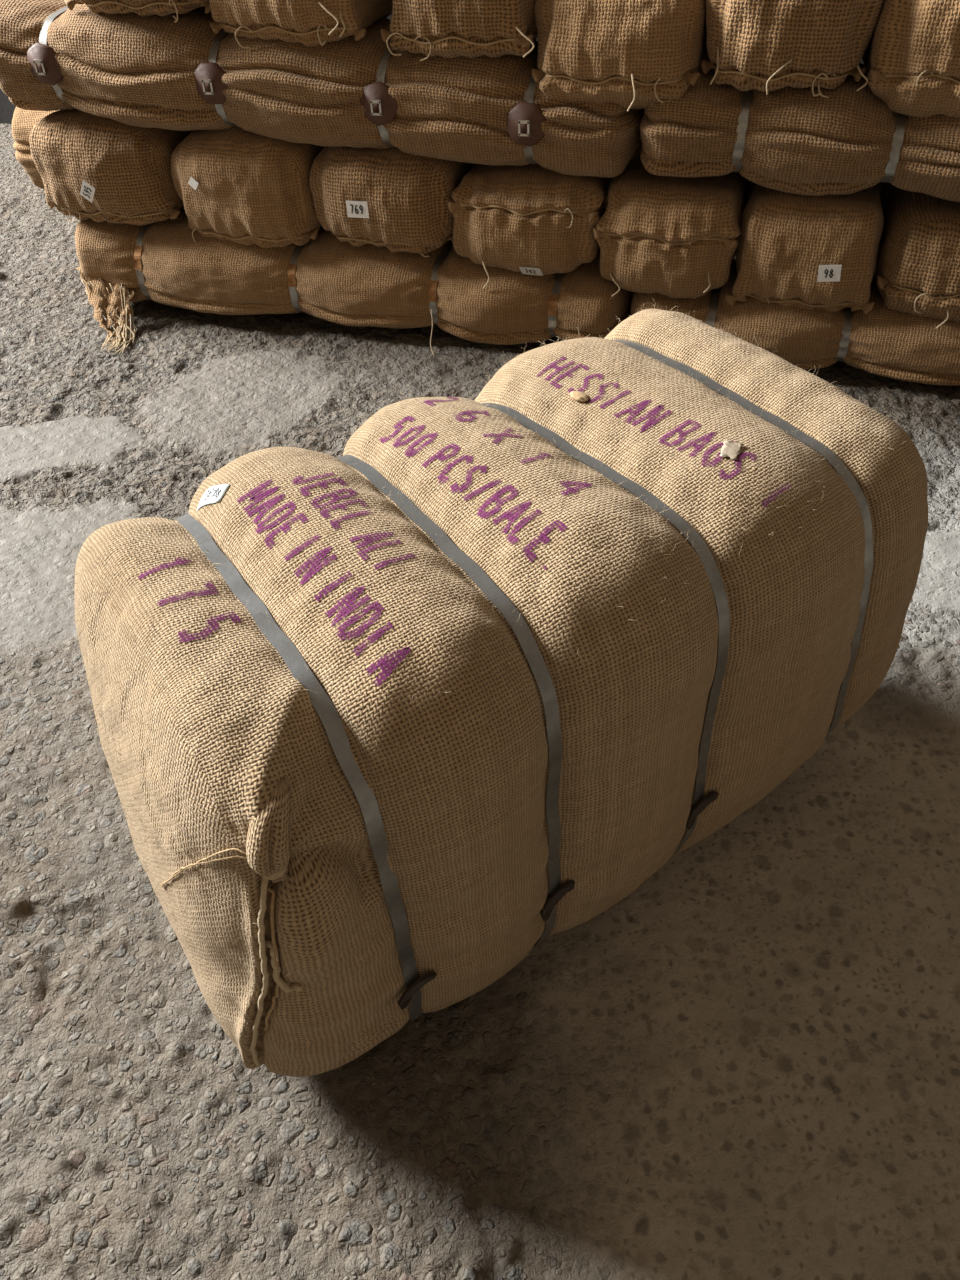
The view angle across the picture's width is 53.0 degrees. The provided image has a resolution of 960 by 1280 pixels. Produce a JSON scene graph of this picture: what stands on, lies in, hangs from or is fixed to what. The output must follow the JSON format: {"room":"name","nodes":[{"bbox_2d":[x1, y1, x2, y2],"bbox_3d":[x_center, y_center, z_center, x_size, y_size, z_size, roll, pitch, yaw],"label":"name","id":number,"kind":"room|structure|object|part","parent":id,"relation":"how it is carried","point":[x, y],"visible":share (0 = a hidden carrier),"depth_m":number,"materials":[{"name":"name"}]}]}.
{"room":"warehouse","nodes":[
{"label":"warehouse","id":0,"kind":"room"},
{"bbox_2d":[0,14,863,123],"bbox_3d":[1.272,-2.996,3.003,11.000,2.800,0.150,9,44,12],"label":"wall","id":1,"kind":"structure","parent":0,"point":[7,109],"depth_m":4.61,"materials":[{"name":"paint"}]},
{"bbox_2d":[0,123,959,1279],"bbox_3d":[0.740,-0.650,2.518,11.530,0.041,6.550,-2,43,0],"label":"floor","id":2,"kind":"structure","parent":0,"point":[745,1065],"depth_m":1.29,"materials":[{"name":"concrete"}]},
{"bbox_2d":[75,205,633,354],"bbox_3d":[-0.397,-1.072,2.814,1.673,0.285,0.666,7,43,10],"label":"bale","id":3,"kind":"object","parent":2,"relation":"on","point":[327,278],"visible":0.73,"depth_m":2.72,"materials":[{"name":"fabric"}]},
{"bbox_2d":[12,107,57,188],"bbox_3d":[-1.100,-1.891,3.679,1.362,0.357,0.493,9,44,12],"label":"bale","id":4,"kind":"object","parent":3,"relation":"on","point":[23,121],"visible":0.04,"depth_m":3.62,"materials":[{"name":"fabric"}]},
{"bbox_2d":[29,109,193,225],"bbox_3d":[-0.989,-1.561,2.976,0.454,0.300,0.884,9,44,12],"label":"bale","id":5,"kind":"object","parent":3,"relation":"on","point":[100,169],"visible":0.44,"depth_m":2.67,"materials":[{"name":"brown fabric"}]},
{"bbox_3d":[-1.081,-1.243,2.788,0.380,0.020,0.067,11,44,14],"label":"sewing cord","id":6,"kind":"part","parent":5,"relation":"part of","materials":[{"name":"fabric"}]},
{"bbox_2d":[171,127,324,247],"bbox_3d":[-0.571,-1.476,2.914,0.427,0.318,0.877,9,44,12],"label":"bale","id":7,"kind":"object","parent":3,"relation":"on","point":[238,185],"visible":0.43,"depth_m":2.60,"materials":[{"name":"brown fabric"}]},
{"bbox_3d":[-0.665,-1.157,2.736,0.357,0.020,0.092,15,45,18],"label":"sewing cord","id":8,"kind":"part","parent":7,"relation":"part of","materials":[{"name":"fabric"}]},
{"bbox_2d":[309,147,476,256],"bbox_3d":[-0.176,-1.406,2.825,0.425,0.272,0.872,9,44,12],"label":"bale","id":9,"kind":"object","parent":3,"relation":"on","point":[394,199],"visible":0.42,"depth_m":2.52,"materials":[{"name":"brown fabric"}]},
{"bbox_3d":[-0.314,-1.189,2.738,0.255,0.020,0.491,-24,47,-22],"label":"sewing cord","id":10,"kind":"part","parent":9,"relation":"part of","materials":[{"name":"fabric"}]},
{"bbox_2d":[447,164,611,288],"bbox_3d":[0.209,-1.317,2.775,0.408,0.283,0.874,9,44,12],"label":"bale","id":11,"kind":"object","parent":3,"relation":"on","point":[530,219],"visible":0.51,"depth_m":2.47,"materials":[{"name":"brown fabric"}]},
{"bbox_2d":[0,0,643,177],"bbox_3d":[-0.437,-1.489,2.542,1.754,0.372,0.496,9,44,12],"label":"bale","id":12,"kind":"object","parent":11,"relation":"on","point":[133,69],"visible":0.76,"depth_m":2.39,"materials":[{"name":"fabric"}]},
{"bbox_2d":[64,0,210,22],"bbox_3d":[-0.774,-1.895,2.572,0.438,0.284,0.870,9,44,12],"label":"bale","id":13,"kind":"object","parent":12,"relation":"on","point":[140,7],"visible":0.97,"depth_m":2.37},
{"bbox_3d":[-0.864,-1.583,2.389,0.349,0.021,0.078,7,43,10],"label":"sewing cord","id":14,"kind":"part","parent":13,"relation":"part of","materials":[{"name":"fabric"}]},
{"bbox_2d":[209,0,392,47],"bbox_3d":[-0.381,-1.798,2.514,0.423,0.304,0.886,9,44,12],"label":"bale","id":15,"kind":"object","parent":12,"relation":"on","point":[310,23],"visible":0.96,"depth_m":2.29},
{"bbox_3d":[-0.474,-1.474,2.322,0.348,0.020,0.050,9,44,12],"label":"sewing cord","id":16,"kind":"part","parent":15,"relation":"part of","materials":[{"name":"fabric"}]},
{"bbox_2d":[380,0,537,60],"bbox_3d":[0.046,-1.715,2.446,0.385,0.298,0.870,9,44,12],"label":"bale","id":17,"kind":"object","parent":12,"relation":"on","point":[444,28],"visible":0.9,"depth_m":2.19},
{"bbox_3d":[-0.062,-1.388,2.224,0.310,0.020,0.035,11,44,14],"label":"sewing cord","id":18,"kind":"part","parent":17,"relation":"part of","materials":[{"name":"fabric"}]},
{"bbox_2d":[532,0,707,111],"bbox_3d":[0.398,-1.581,2.422,0.403,0.300,0.901,9,44,12],"label":"bale","id":19,"kind":"object","parent":12,"relation":"on","point":[631,54],"visible":0.91,"depth_m":2.13},
{"bbox_3d":[0.301,-1.280,2.192,0.324,0.020,0.064,9,44,12],"label":"sewing cord","id":20,"kind":"part","parent":19,"relation":"part of","materials":[{"name":"fabric"}]},
{"bbox_3d":[0.102,-1.095,2.448,0.328,0.020,0.037,10,44,13],"label":"sewing cord","id":21,"kind":"part","parent":11,"relation":"part of","materials":[{"name":"fabric"}]},
{"bbox_2d":[62,303,935,1076],"bbox_3d":[0.070,0.019,1.311,1.148,0.680,0.649,-26,48,-24],"label":"bale","id":22,"kind":"object","parent":2,"relation":"on","point":[391,719],"visible":1,"depth_m":1.01,"materials":[{"name":"fabric"}]},
{"bbox_3d":[-0.226,0.362,0.986,0.087,0.395,0.030,1,43,4],"label":"hanging cord","id":23,"kind":"part","parent":22,"relation":"part of","materials":[{"name":"fabric"}]},
{"bbox_3d":[-0.209,0.315,0.945,0.054,0.273,0.029,3,43,6],"label":"hanging cord","id":24,"kind":"part","parent":22,"relation":"part of","materials":[{"name":"fabric"}]},
{"bbox_2d":[630,259,959,385],"bbox_3d":[1.226,-0.840,2.546,1.641,0.206,0.467,9,44,12],"label":"bale","id":25,"kind":"object","parent":2,"relation":"on","point":[883,341],"visible":0.35,"depth_m":2.45,"materials":[{"name":"fabric"}]},
{"bbox_2d":[593,141,748,298],"bbox_3d":[0.562,-1.247,2.704,0.378,0.294,0.879,9,44,12],"label":"bale","id":26,"kind":"object","parent":25,"relation":"on","point":[670,236],"visible":0.61,"depth_m":2.40},
{"bbox_3d":[0.458,-1.000,2.397,0.296,0.021,0.042,9,44,12],"label":"sewing cord","id":27,"kind":"part","parent":26,"relation":"part of","materials":[{"name":"fabric"}]},
{"bbox_2d":[725,180,883,313],"bbox_3d":[0.908,-1.188,2.644,0.373,0.303,0.878,9,44,12],"label":"bale","id":28,"kind":"object","parent":25,"relation":"on","point":[802,251],"visible":0.61,"depth_m":2.33,"materials":[{"name":"brown fabric"}]},
{"bbox_3d":[0.808,-0.858,2.442,0.300,0.020,0.037,12,44,15],"label":"sewing cord","id":29,"kind":"part","parent":28,"relation":"part of","materials":[{"name":"fabric"}]},
{"bbox_2d":[875,182,959,328],"bbox_3d":[1.262,-1.124,2.567,0.399,0.273,0.869,9,44,12],"label":"bale","id":30,"kind":"object","parent":25,"relation":"on","point":[917,272],"visible":0.59,"depth_m":2.31},
{"bbox_2d":[640,52,959,201],"bbox_3d":[1.207,-1.177,2.228,1.652,0.268,0.478,9,44,12],"label":"bale","id":31,"kind":"object","parent":30,"relation":"on","point":[788,139],"visible":0.65,"depth_m":2.17,"materials":[{"name":"fabric"}]},
{"bbox_2d":[700,0,882,97],"bbox_3d":[0.756,-1.565,2.317,0.376,0.290,0.877,9,44,12],"label":"bale","id":32,"kind":"object","parent":31,"relation":"on","point":[766,46],"visible":1,"depth_m":2.05},
{"bbox_3d":[0.666,-1.261,2.135,0.303,0.021,0.103,9,44,12],"label":"sewing cord","id":33,"kind":"part","parent":32,"relation":"part of","materials":[{"name":"fabric"}]},
{"bbox_2d":[862,0,959,117],"bbox_3d":[1.133,-1.469,2.271,0.427,0.298,0.880,9,44,12],"label":"bale","id":34,"kind":"object","parent":31,"relation":"on","point":[911,57],"visible":0.84,"depth_m":2.02},
{"bbox_3d":[1.028,-1.175,2.015,0.337,0.020,0.044,10,44,13],"label":"sewing cord","id":35,"kind":"part","parent":34,"relation":"part of","materials":[{"name":"fabric"}]},
{"bbox_3d":[1.157,-0.832,2.315,0.331,0.020,0.050,13,45,16],"label":"sewing cord","id":36,"kind":"part","parent":30,"relation":"part of","materials":[{"name":"fabric"}]}
]}

